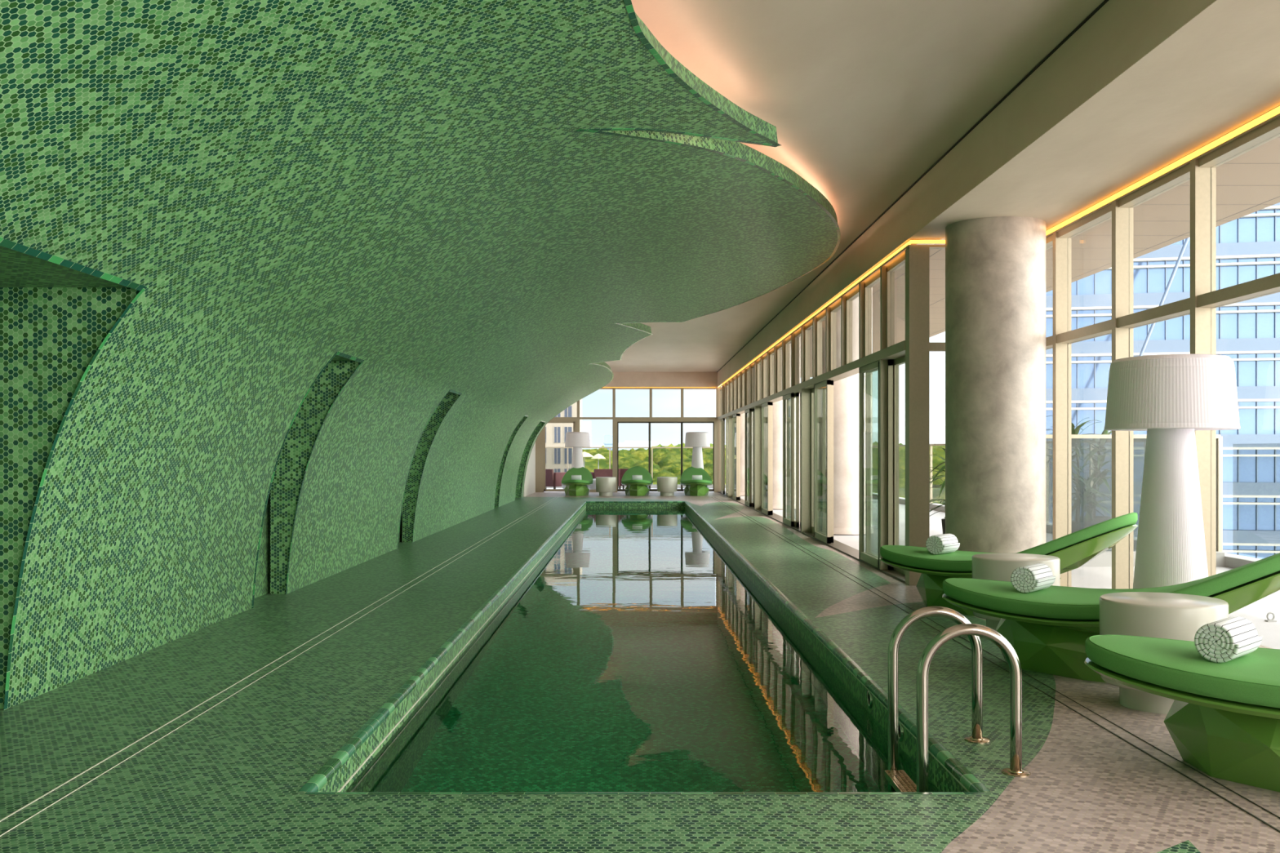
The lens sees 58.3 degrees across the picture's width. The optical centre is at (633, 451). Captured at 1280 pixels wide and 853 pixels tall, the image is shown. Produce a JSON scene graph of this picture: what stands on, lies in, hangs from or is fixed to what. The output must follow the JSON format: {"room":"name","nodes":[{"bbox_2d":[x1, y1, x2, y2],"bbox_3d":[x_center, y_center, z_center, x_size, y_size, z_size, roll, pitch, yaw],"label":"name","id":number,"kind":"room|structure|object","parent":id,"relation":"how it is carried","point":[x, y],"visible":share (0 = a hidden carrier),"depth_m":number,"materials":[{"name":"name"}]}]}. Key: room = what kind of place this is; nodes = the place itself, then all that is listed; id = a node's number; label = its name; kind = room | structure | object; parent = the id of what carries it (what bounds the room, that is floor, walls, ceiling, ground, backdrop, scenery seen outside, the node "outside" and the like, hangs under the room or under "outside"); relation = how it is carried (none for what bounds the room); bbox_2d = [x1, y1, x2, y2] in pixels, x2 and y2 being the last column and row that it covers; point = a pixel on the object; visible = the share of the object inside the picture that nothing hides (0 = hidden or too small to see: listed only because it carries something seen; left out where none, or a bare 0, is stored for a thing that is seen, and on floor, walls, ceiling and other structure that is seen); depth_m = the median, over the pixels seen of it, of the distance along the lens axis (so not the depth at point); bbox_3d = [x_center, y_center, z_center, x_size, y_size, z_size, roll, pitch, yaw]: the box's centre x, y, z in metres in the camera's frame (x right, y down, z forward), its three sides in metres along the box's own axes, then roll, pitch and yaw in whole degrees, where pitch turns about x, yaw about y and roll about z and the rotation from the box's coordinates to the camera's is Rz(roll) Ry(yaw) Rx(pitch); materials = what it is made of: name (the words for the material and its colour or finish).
{"room":"indoor swimming pool","nodes":[
{"label":"indoor swimming pool","id":0,"kind":"room"},
{"bbox_2d":[0,0,840,710],"bbox_3d":[-0.886,-0.570,13.336,6.128,3.540,33.880,0,0,0],"label":"wall","id":1,"kind":"structure","parent":0,"point":[293,294],"depth_m":6.25,"materials":[{"name":"green tile"}]},
{"bbox_2d":[523,442,535,497],"bbox_3d":[-3.525,-0.570,32.050,1.250,3.540,3.500,0,0,0],"label":"wall","id":2,"kind":"structure","parent":0,"point":[530,479],"depth_m":32.33,"materials":[{"name":"white paint"}]},
{"bbox_2d":[0,488,1279,852],"bbox_3d":[-0.050,1.399,17.300,12.900,0.403,41.800,0,0,0],"label":"floor","id":3,"kind":"structure","parent":0,"point":[206,740],"depth_m":4.62,"materials":[{"name":"green tile"}]},
{"bbox_2d":[545,469,566,488],"bbox_3d":[-2.650,0.875,35.548,0.920,0.670,0.880,0,0,30],"label":"wicker armchair","id":4,"kind":"object","parent":3,"relation":"on","point":[552,479],"visible":0.39,"depth_m":35.13,"materials":[{"name":"red wicker"}]},
{"bbox_2d":[561,466,593,496],"bbox_3d":[-1.560,0.810,31.570,0.869,0.780,1.972,0,0,0],"label":"sun lounger","id":5,"kind":"object","parent":3,"relation":"on","point":[574,487],"visible":0.94,"depth_m":31.14,"materials":[{"name":"green"}]},
{"bbox_2d":[571,475,581,479],"bbox_3d":[-1.560,0.714,31.094,0.270,0.146,0.160,0,0,0],"label":"rolled towel","id":6,"kind":"object","parent":5,"relation":"on","point":[573,477],"visible":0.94,"depth_m":31.02,"materials":[{"name":"white fabric"}]},
{"bbox_2d":[561,466,592,484],"bbox_3d":[-1.560,0.648,31.570,0.864,0.454,1.960,0,0,0],"label":"cushion","id":7,"kind":"object","parent":5,"relation":"on","point":[586,476],"depth_m":31.88,"materials":[{"name":"green fabric"}]},
{"bbox_2d":[564,431,590,468],"bbox_3d":[-1.600,0.323,32.600,0.726,1.754,0.726,0,0,0],"label":"floor lamp","id":8,"kind":"object","parent":3,"relation":"on","point":[576,440],"visible":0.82,"depth_m":32.39,"materials":[{"name":"white"}]},
{"bbox_2d":[587,478,595,489],"bbox_3d":[-1.150,1.015,35.000,0.520,0.370,0.520,0,0,0],"label":"round stool","id":9,"kind":"object","parent":3,"relation":"on","point":[593,486],"visible":0.23,"depth_m":34.79,"materials":[{"name":"white"}]},
{"bbox_2d":[587,468,620,487],"bbox_3d":[-0.960,0.875,35.844,0.920,0.670,0.880,0,0,-20],"label":"wicker armchair","id":10,"kind":"object","parent":3,"relation":"on","point":[597,473],"visible":0.27,"depth_m":35.43,"materials":[{"name":"red wicker"}]},
{"bbox_2d":[595,476,616,496],"bbox_3d":[-0.760,0.948,31.200,0.554,0.504,0.554,0,0,0],"label":"side table","id":11,"kind":"object","parent":3,"relation":"on","point":[605,486],"visible":1,"depth_m":30.98,"materials":[{"name":"grey paint"}]},
{"bbox_2d":[618,468,648,488],"bbox_3d":[-0.030,0.875,36.341,0.920,0.670,0.880,0,0,10],"label":"wicker armchair","id":12,"kind":"object","parent":3,"relation":"on","point":[623,471],"visible":0.16,"depth_m":36.02,"materials":[{"name":"red wicker"}]},
{"bbox_2d":[621,466,653,496],"bbox_3d":[0.086,0.810,31.570,0.869,0.780,1.972,0,0,0],"label":"sun lounger","id":13,"kind":"object","parent":3,"relation":"on","point":[634,487],"visible":0.98,"depth_m":31.16,"materials":[{"name":"green"}]},
{"bbox_2d":[631,475,642,479],"bbox_3d":[0.086,0.714,31.094,0.270,0.146,0.160,0,0,-2],"label":"rolled towel","id":14,"kind":"object","parent":13,"relation":"on","point":[633,477],"visible":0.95,"depth_m":31.02,"materials":[{"name":"white fabric"}]},
{"bbox_2d":[621,466,653,484],"bbox_3d":[0.086,0.648,31.570,0.864,0.454,1.960,0,0,0],"label":"cushion","id":15,"kind":"object","parent":13,"relation":"on","point":[637,470],"depth_m":31.92,"materials":[{"name":"green fabric"}]},
{"bbox_2d":[297,501,990,794],"bbox_3d":[0.035,1.824,15.822,2.443,1.251,23.615,0,0,0],"label":"swimming pool","id":16,"kind":"object","parent":3,"relation":"in","point":[637,648],"visible":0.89,"depth_m":6.39,"materials":[{"name":"tile"}]},
{"bbox_2d":[657,476,677,496],"bbox_3d":[0.900,0.948,31.200,0.554,0.504,0.554,0,0,0],"label":"side table","id":17,"kind":"object","parent":3,"relation":"on","point":[666,486],"visible":1,"depth_m":30.99,"materials":[{"name":"grey paint"}]},
{"bbox_2d":[680,466,711,496],"bbox_3d":[1.710,0.810,31.570,0.869,0.780,1.972,0,0,0],"label":"sun lounger","id":18,"kind":"object","parent":3,"relation":"on","point":[693,487],"visible":0.94,"depth_m":31.15,"materials":[{"name":"green"}]},
{"bbox_2d":[680,466,711,484],"bbox_3d":[1.710,0.648,31.570,0.864,0.454,1.960,0,0,0],"label":"cushion","id":19,"kind":"object","parent":18,"relation":"on","point":[686,476],"depth_m":31.88,"materials":[{"name":"green fabric"}]},
{"bbox_2d":[692,475,702,479],"bbox_3d":[1.710,0.714,31.094,0.270,0.146,0.160,0,0,1],"label":"rolled towel","id":20,"kind":"object","parent":18,"relation":"on","point":[694,477],"visible":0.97,"depth_m":31.02,"materials":[{"name":"white fabric"}]},
{"bbox_2d":[684,431,710,469],"bbox_3d":[1.800,0.323,32.600,0.726,1.754,0.726,0,0,0],"label":"floor lamp","id":21,"kind":"object","parent":3,"relation":"on","point":[696,440],"visible":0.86,"depth_m":32.39,"materials":[{"name":"white"}]},
{"bbox_2d":[740,412,752,495],"bbox_3d":[3.100,-0.630,31.600,0.864,3.660,0.864,0,0,0],"label":"round column","id":22,"kind":"structure","parent":3,"relation":"on","point":[742,415],"depth_m":31.20,"materials":[{"name":"stone"}]},
{"bbox_2d":[766,337,800,509],"bbox_3d":[3.100,-0.630,24.300,0.864,3.660,0.864,0,0,0],"label":"round column","id":23,"kind":"structure","parent":3,"relation":"on","point":[778,406],"depth_m":23.90,"materials":[{"name":"stone"}]},
{"bbox_2d":[821,287,873,534],"bbox_3d":[3.100,-0.630,17.000,0.864,3.660,0.864,0,0,0],"label":"round column","id":24,"kind":"structure","parent":3,"relation":"on","point":[846,390],"depth_m":16.59,"materials":[{"name":"stone"}]},
{"bbox_2d":[546,484,1260,568],"bbox_3d":[-0.040,1.155,17.300,12.920,0.110,41.800,0,0,0],"label":"trim","id":25,"kind":"structure","parent":3,"relation":"on","point":[1231,561],"depth_m":14.18,"materials":[{"name":"grey stone"}]},
{"bbox_2d":[545,447,725,484],"bbox_3d":[-0.100,0.475,38.080,12.645,1.250,0.050,0,0,0],"label":"glass railing","id":26,"kind":"object","parent":25,"relation":"on","point":[545,447],"visible":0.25,"depth_m":38.06,"materials":[{"name":"beige metal"}]},
{"bbox_2d":[872,438,1146,524],"bbox_3d":[6.300,0.470,25.200,0.050,1.260,25.645,0,0,0],"label":"glass railing","id":27,"kind":"object","parent":25,"relation":"on","point":[1047,442],"visible":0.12,"depth_m":17.50,"materials":[{"name":"beige metal"}]},
{"bbox_2d":[929,447,945,533],"bbox_3d":[3.607,0.541,13.180,0.962,1.318,0.964,0,0,0],"label":"spiky plant","id":28,"kind":"object","parent":3,"relation":"on","point":[943,520],"visible":0.12,"depth_m":13.17,"materials":[{"name":"green plant"}]},
{"bbox_2d":[884,606,1031,791],"bbox_3d":[1.256,1.446,4.526,0.442,1.608,0.588,0,0,0],"label":"pool ladder","id":29,"kind":"object","parent":3,"relation":"attached to","point":[900,780],"visible":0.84,"depth_m":4.28,"materials":[{"name":"silver metal"}]},
{"bbox_2d":[945,216,1045,553],"bbox_3d":[3.040,-0.350,9.670,0.808,3.100,0.808,0,0,0],"label":"round column","id":30,"kind":"structure","parent":3,"relation":"on","point":[995,267],"depth_m":9.32,"materials":[{"name":"concrete"}]},
{"bbox_2d":[879,512,1137,616],"bbox_3d":[2.731,0.810,8.565,1.972,0.780,0.869,0,0,42],"label":"sun lounger","id":31,"kind":"object","parent":3,"relation":"on","point":[1075,549],"visible":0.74,"depth_m":8.35,"materials":[{"name":"green"}]},
{"bbox_2d":[925,533,959,554],"bbox_3d":[2.388,0.715,8.874,0.160,0.146,0.270,0,0,41],"label":"rolled towel","id":32,"kind":"object","parent":31,"relation":"on","point":[944,543],"visible":1,"depth_m":8.79,"materials":[{"name":"white fabric"}]},
{"bbox_2d":[880,512,1137,571],"bbox_3d":[2.731,0.648,8.565,1.960,0.454,0.864,0,0,42],"label":"cushion","id":33,"kind":"object","parent":31,"relation":"on","point":[1075,549],"depth_m":8.00,"materials":[{"name":"green fabric"}]},
{"bbox_2d":[972,553,1060,630],"bbox_3d":[2.525,0.948,7.600,0.554,0.504,0.554,0,0,0],"label":"side table","id":34,"kind":"object","parent":3,"relation":"on","point":[992,566],"visible":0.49,"depth_m":7.45,"materials":[{"name":"grey paint"}]},
{"bbox_2d":[1045,415,1111,533],"bbox_3d":[4.952,0.395,12.750,0.891,1.609,1.045,0,0,0],"label":"spiky plant","id":35,"kind":"object","parent":3,"relation":"on","point":[1081,496],"visible":0.53,"depth_m":12.74,"materials":[{"name":"green plant"}]},
{"bbox_2d":[1048,429,1144,550],"bbox_3d":[5.541,0.448,13.748,1.166,1.505,0.897,0,0,0],"label":"spiky plant","id":36,"kind":"object","parent":3,"relation":"on","point":[1097,465],"visible":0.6,"depth_m":13.74,"materials":[{"name":"green plant"}]},
{"bbox_2d":[942,552,1279,682],"bbox_3d":[2.625,0.810,6.212,1.972,0.780,0.869,0,0,37],"label":"sun lounger","id":37,"kind":"object","parent":3,"relation":"on","point":[1048,629],"visible":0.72,"depth_m":6.09,"materials":[{"name":"green plastic"}]},
{"bbox_2d":[1010,563,1055,593],"bbox_3d":[2.257,0.715,6.489,0.160,0.146,0.270,0,0,40],"label":"rolled towel","id":38,"kind":"object","parent":37,"relation":"on","point":[1038,576],"visible":1,"depth_m":6.41,"materials":[{"name":"white fabric"}]},
{"bbox_2d":[942,553,1279,619],"bbox_3d":[2.625,0.648,6.212,1.960,0.454,0.864,0,0,37],"label":"cushion","id":39,"kind":"object","parent":37,"relation":"on","point":[1242,586],"depth_m":6.07,"materials":[{"name":"green fabric"}]},
{"bbox_2d":[1081,550,1224,566],"bbox_3d":[5.100,1.135,12.200,2.200,0.150,0.300,0,0,0],"label":"trim","id":40,"kind":"structure","parent":3,"relation":"on","point":[1104,559],"depth_m":12.05,"materials":[{"name":"grey stone"}]},
{"bbox_2d":[1045,434,1222,551],"bbox_3d":[5.135,0.460,12.200,2.215,1.280,0.050,0,0,0],"label":"glass screen","id":41,"kind":"object","parent":40,"relation":"on","point":[1219,439],"visible":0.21,"depth_m":12.18,"materials":[{"name":"clear glass"}]},
{"bbox_2d":[1099,591,1228,714],"bbox_3d":[2.495,0.948,5.420,0.554,0.504,0.554,0,0,0],"label":"side table","id":42,"kind":"object","parent":3,"relation":"on","point":[1167,615],"visible":0.49,"depth_m":5.25,"materials":[{"name":"grey paint"}]},
{"bbox_2d":[1103,354,1240,588],"bbox_3d":[3.155,0.323,6.750,0.726,1.754,0.726,0,0,0],"label":"floor lamp","id":43,"kind":"object","parent":3,"relation":"on","point":[1170,397],"visible":0.85,"depth_m":6.58,"materials":[{"name":"white"}]},
{"bbox_2d":[1084,635,1279,792],"bbox_3d":[2.637,0.810,4.101,1.972,0.780,0.869,0,0,36],"label":"sun lounger","id":44,"kind":"object","parent":3,"relation":"on","point":[1223,719],"visible":0.91,"depth_m":4.18,"materials":[{"name":"green plastic"}]},
{"bbox_2d":[1085,635,1279,708],"bbox_3d":[2.637,0.648,4.101,1.960,0.454,0.864,0,0,36],"label":"cushion","id":45,"kind":"object","parent":44,"relation":"on","point":[1173,668],"depth_m":4.24,"materials":[{"name":"green fabric"}]},
{"bbox_2d":[1194,616,1262,662],"bbox_3d":[2.263,0.715,4.371,0.270,0.146,0.160,0,0,-45],"label":"rolled towel","id":46,"kind":"object","parent":44,"relation":"on","point":[1222,641],"visible":1,"depth_m":4.29,"materials":[{"name":"white fabric"}]},
{"bbox_2d":[1264,612,1276,622],"bbox_3d":[4.530,1.176,8.170,0.064,0.068,0.040,0,0,0],"label":"ring fitting","id":47,"kind":"object","parent":3,"relation":"on","point":[1268,620],"visible":1,"depth_m":8.16,"materials":[{"name":"metal"}]},
{"bbox_2d":[604,0,1279,386],"bbox_3d":[-0.315,-2.244,15.250,7.970,0.691,37.700,0,0,0],"label":"ceiling","id":48,"kind":"structure","parent":0,"point":[912,118],"depth_m":7.07,"materials":[{"name":"paint"}]},
{"bbox_2d":[602,386,715,387],"bbox_3d":[-0.150,-1.889,33.793,5.100,0.006,0.006,0,0,0],"label":"led strip","id":49,"kind":"object","parent":48,"relation":"attached to","point":[602,387],"visible":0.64,"depth_m":33.79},
{"bbox_2d":[718,240,911,387],"bbox_3d":[2.478,-1.877,22.030,0.008,0.034,23.500,0,0,0],"label":"led strip","id":50,"kind":"object","parent":48,"relation":"attached to","point":[908,242],"visible":0.86,"depth_m":13.88,"materials":[{"name":"yellow plastic"}]},
{"bbox_2d":[911,240,945,243],"bbox_3d":[3.011,-1.877,10.270,1.062,0.030,0.008,0,0,0],"label":"led strip","id":51,"kind":"object","parent":48,"relation":"attached to","point":[912,241],"visible":0.36,"depth_m":10.27,"materials":[{"name":"yellow plastic"}]},
{"bbox_2d":[1045,106,1279,235],"bbox_3d":[3.547,-1.879,3.325,0.010,0.034,13.850,0,0,0],"label":"led strip","id":52,"kind":"object","parent":48,"relation":"attached to","point":[1276,111],"visible":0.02,"depth_m":7.51,"materials":[{"name":"yellow plastic"}]},
{"bbox_2d":[721,104,1279,385],"bbox_3d":[3.210,-2.200,15.100,1.240,0.600,37.400,0,0,0],"label":"wall","id":53,"kind":"structure","parent":0,"point":[903,251],"depth_m":10.75,"materials":[{"name":"beige metal"}]},
{"bbox_2d":[535,386,720,492],"bbox_3d":[-0.150,-0.350,33.865,5.600,3.100,0.130,0,0,0],"label":"window","id":54,"kind":"structure","parent":53,"relation":"in","point":[538,442],"depth_m":33.80,"materials":[{"name":"beige metal"}]},
{"bbox_2d":[541,419,577,492],"bbox_3d":[-2.200,0.125,33.865,1.040,2.150,0.130,0,0,0],"label":"door","id":55,"kind":"structure","parent":54,"relation":"attached to","point":[574,421],"depth_m":33.80,"materials":[{"name":"beige metal"}]},
{"bbox_2d":[615,419,715,492],"bbox_3d":[0.935,0.125,33.850,2.970,2.150,0.160,0,0,0],"label":"door","id":56,"kind":"structure","parent":54,"relation":"attached to","point":[617,421],"depth_m":33.83,"materials":[{"name":"beige metal"}]},
{"bbox_2d":[717,244,908,582],"bbox_3d":[2.572,-0.326,22.040,0.235,3.052,23.520,0,0,0],"label":"window","id":57,"kind":"structure","parent":53,"relation":"in","point":[759,384],"depth_m":14.70,"materials":[{"name":"beige metal"}]},
{"bbox_2d":[720,417,728,496],"bbox_3d":[2.530,0.131,31.875,0.109,2.102,3.730,0,0,0],"label":"door","id":58,"kind":"structure","parent":57,"relation":"attached to","point":[722,420],"depth_m":31.88,"materials":[{"name":"beige metal"}]},
{"bbox_2d":[728,408,754,506],"bbox_3d":[2.562,0.140,26.750,0.195,2.120,6.560,0,0,0],"label":"door","id":59,"kind":"structure","parent":57,"relation":"attached to","point":[734,421],"depth_m":27.79,"materials":[{"name":"beige metal"}]},
{"bbox_2d":[754,392,800,527],"bbox_3d":[2.562,0.140,20.210,0.195,2.120,6.560,0,0,0],"label":"door","id":60,"kind":"structure","parent":57,"relation":"attached to","point":[760,412],"depth_m":21.25,"materials":[{"name":"beige metal"}]},
{"bbox_2d":[800,355,905,574],"bbox_3d":[2.562,0.140,13.705,0.195,2.120,6.490,0,0,0],"label":"door","id":61,"kind":"structure","parent":57,"relation":"attached to","point":[888,370],"depth_m":12.60,"materials":[{"name":"beige metal"}]},
{"bbox_2d":[905,244,945,585],"bbox_3d":[3.063,-0.345,10.351,1.207,3.090,0.163,0,0,1],"label":"window","id":62,"kind":"structure","parent":53,"relation":"in","point":[918,346],"depth_m":10.28,"materials":[{"name":"beige metal"}]},
{"bbox_2d":[1045,113,1279,648],"bbox_3d":[3.598,-0.326,3.115,0.135,3.052,14.379,0,0,0],"label":"window","id":63,"kind":"structure","parent":53,"relation":"in","point":[1204,300],"depth_m":8.42,"materials":[{"name":"beige metal"}]},
{"bbox_2d":[809,136,1279,377],"bbox_3d":[-0.050,-2.635,17.300,12.900,0.330,41.800,0,0,0],"label":"ceiling","id":64,"kind":"structure","parent":0,"point":[1249,183],"depth_m":12.65,"materials":[{"name":"beige paint"}]},
{"label":"outside","id":65,"kind":"structure","parent":0,"visible":0},
{"bbox_3d":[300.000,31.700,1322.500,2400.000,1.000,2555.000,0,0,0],"label":"ground","id":66,"kind":"structure","parent":65,"visible":0},
{"bbox_2d":[545,399,582,472],"bbox_3d":[-19.300,6.200,176.950,22.000,46.000,14.100,0,0,0],"label":"hotel building","id":67,"kind":"structure","parent":66,"relation":"on","point":[556,459],"depth_m":169.98,"materials":[{"name":"beige"}]},
{"bbox_2d":[582,421,591,448],"bbox_3d":[-24.500,13.700,524.600,10.100,55.000,9.800,0,0,0],"label":"building","id":68,"kind":"structure","parent":66,"relation":"on","point":[586,425],"depth_m":520.02,"materials":[{"name":"white"}]},
{"bbox_2d":[582,451,594,467],"bbox_3d":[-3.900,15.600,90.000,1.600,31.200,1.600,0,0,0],"label":"parasol","id":69,"kind":"object","parent":66,"relation":"on","point":[584,454],"visible":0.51,"depth_m":89.63,"materials":[{"name":"white fabric"}]},
{"bbox_2d":[591,453,605,469],"bbox_3d":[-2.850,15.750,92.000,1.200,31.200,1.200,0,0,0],"label":"parasol","id":70,"kind":"object","parent":66,"relation":"on","point":[597,456],"visible":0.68,"depth_m":91.77,"materials":[{"name":"white fabric"}]},
{"bbox_2d":[603,435,612,450],"bbox_3d":[-11.000,16.700,542.850,6.600,49.000,6.300,0,0,0],"label":"building","id":71,"kind":"structure","parent":66,"relation":"on","point":[607,442],"depth_m":539.94,"materials":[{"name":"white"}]},
{"bbox_2d":[624,440,643,450],"bbox_3d":[0.000,17.950,564.350,9.600,46.500,9.300,0,0,0],"label":"building","id":72,"kind":"structure","parent":66,"relation":"on","point":[627,443],"depth_m":559.95,"materials":[{"name":"white"}]},
{"bbox_2d":[591,440,905,450],"bbox_3d":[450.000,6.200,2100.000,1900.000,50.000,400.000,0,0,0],"label":"hills","id":73,"kind":"structure","parent":66,"relation":"on","point":[646,443],"depth_m":1992.95,"materials":[{"name":"blue"}]},
{"bbox_2d":[1045,202,1279,559],"bbox_3d":[66.606,-6.300,97.687,75.300,75.000,30.450,0,0,12],"label":"glass tower","id":74,"kind":"structure","parent":66,"relation":"on","point":[1248,246],"depth_m":87.09,"materials":[{"name":"blue"}]},
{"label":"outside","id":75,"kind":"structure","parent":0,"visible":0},
{"bbox_2d":[582,441,945,504],"bbox_3d":[127.285,10.165,387.041,677.413,31.437,633.050,0,0,0],"label":"trees","id":76,"kind":"object","parent":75,"point":[666,461],"visible":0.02,"depth_m":367.85,"materials":[{"name":"green plant"}]},
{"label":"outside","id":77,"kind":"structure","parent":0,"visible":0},
{"bbox_2d":[1071,236,1190,520],"bbox_3d":[34.759,-5.305,80.000,15.739,37.101,0.266,0,0,0],"label":"mast","id":78,"kind":"object","parent":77,"point":[1186,242],"visible":0.22,"depth_m":79.90,"materials":[{"name":"white metal"}]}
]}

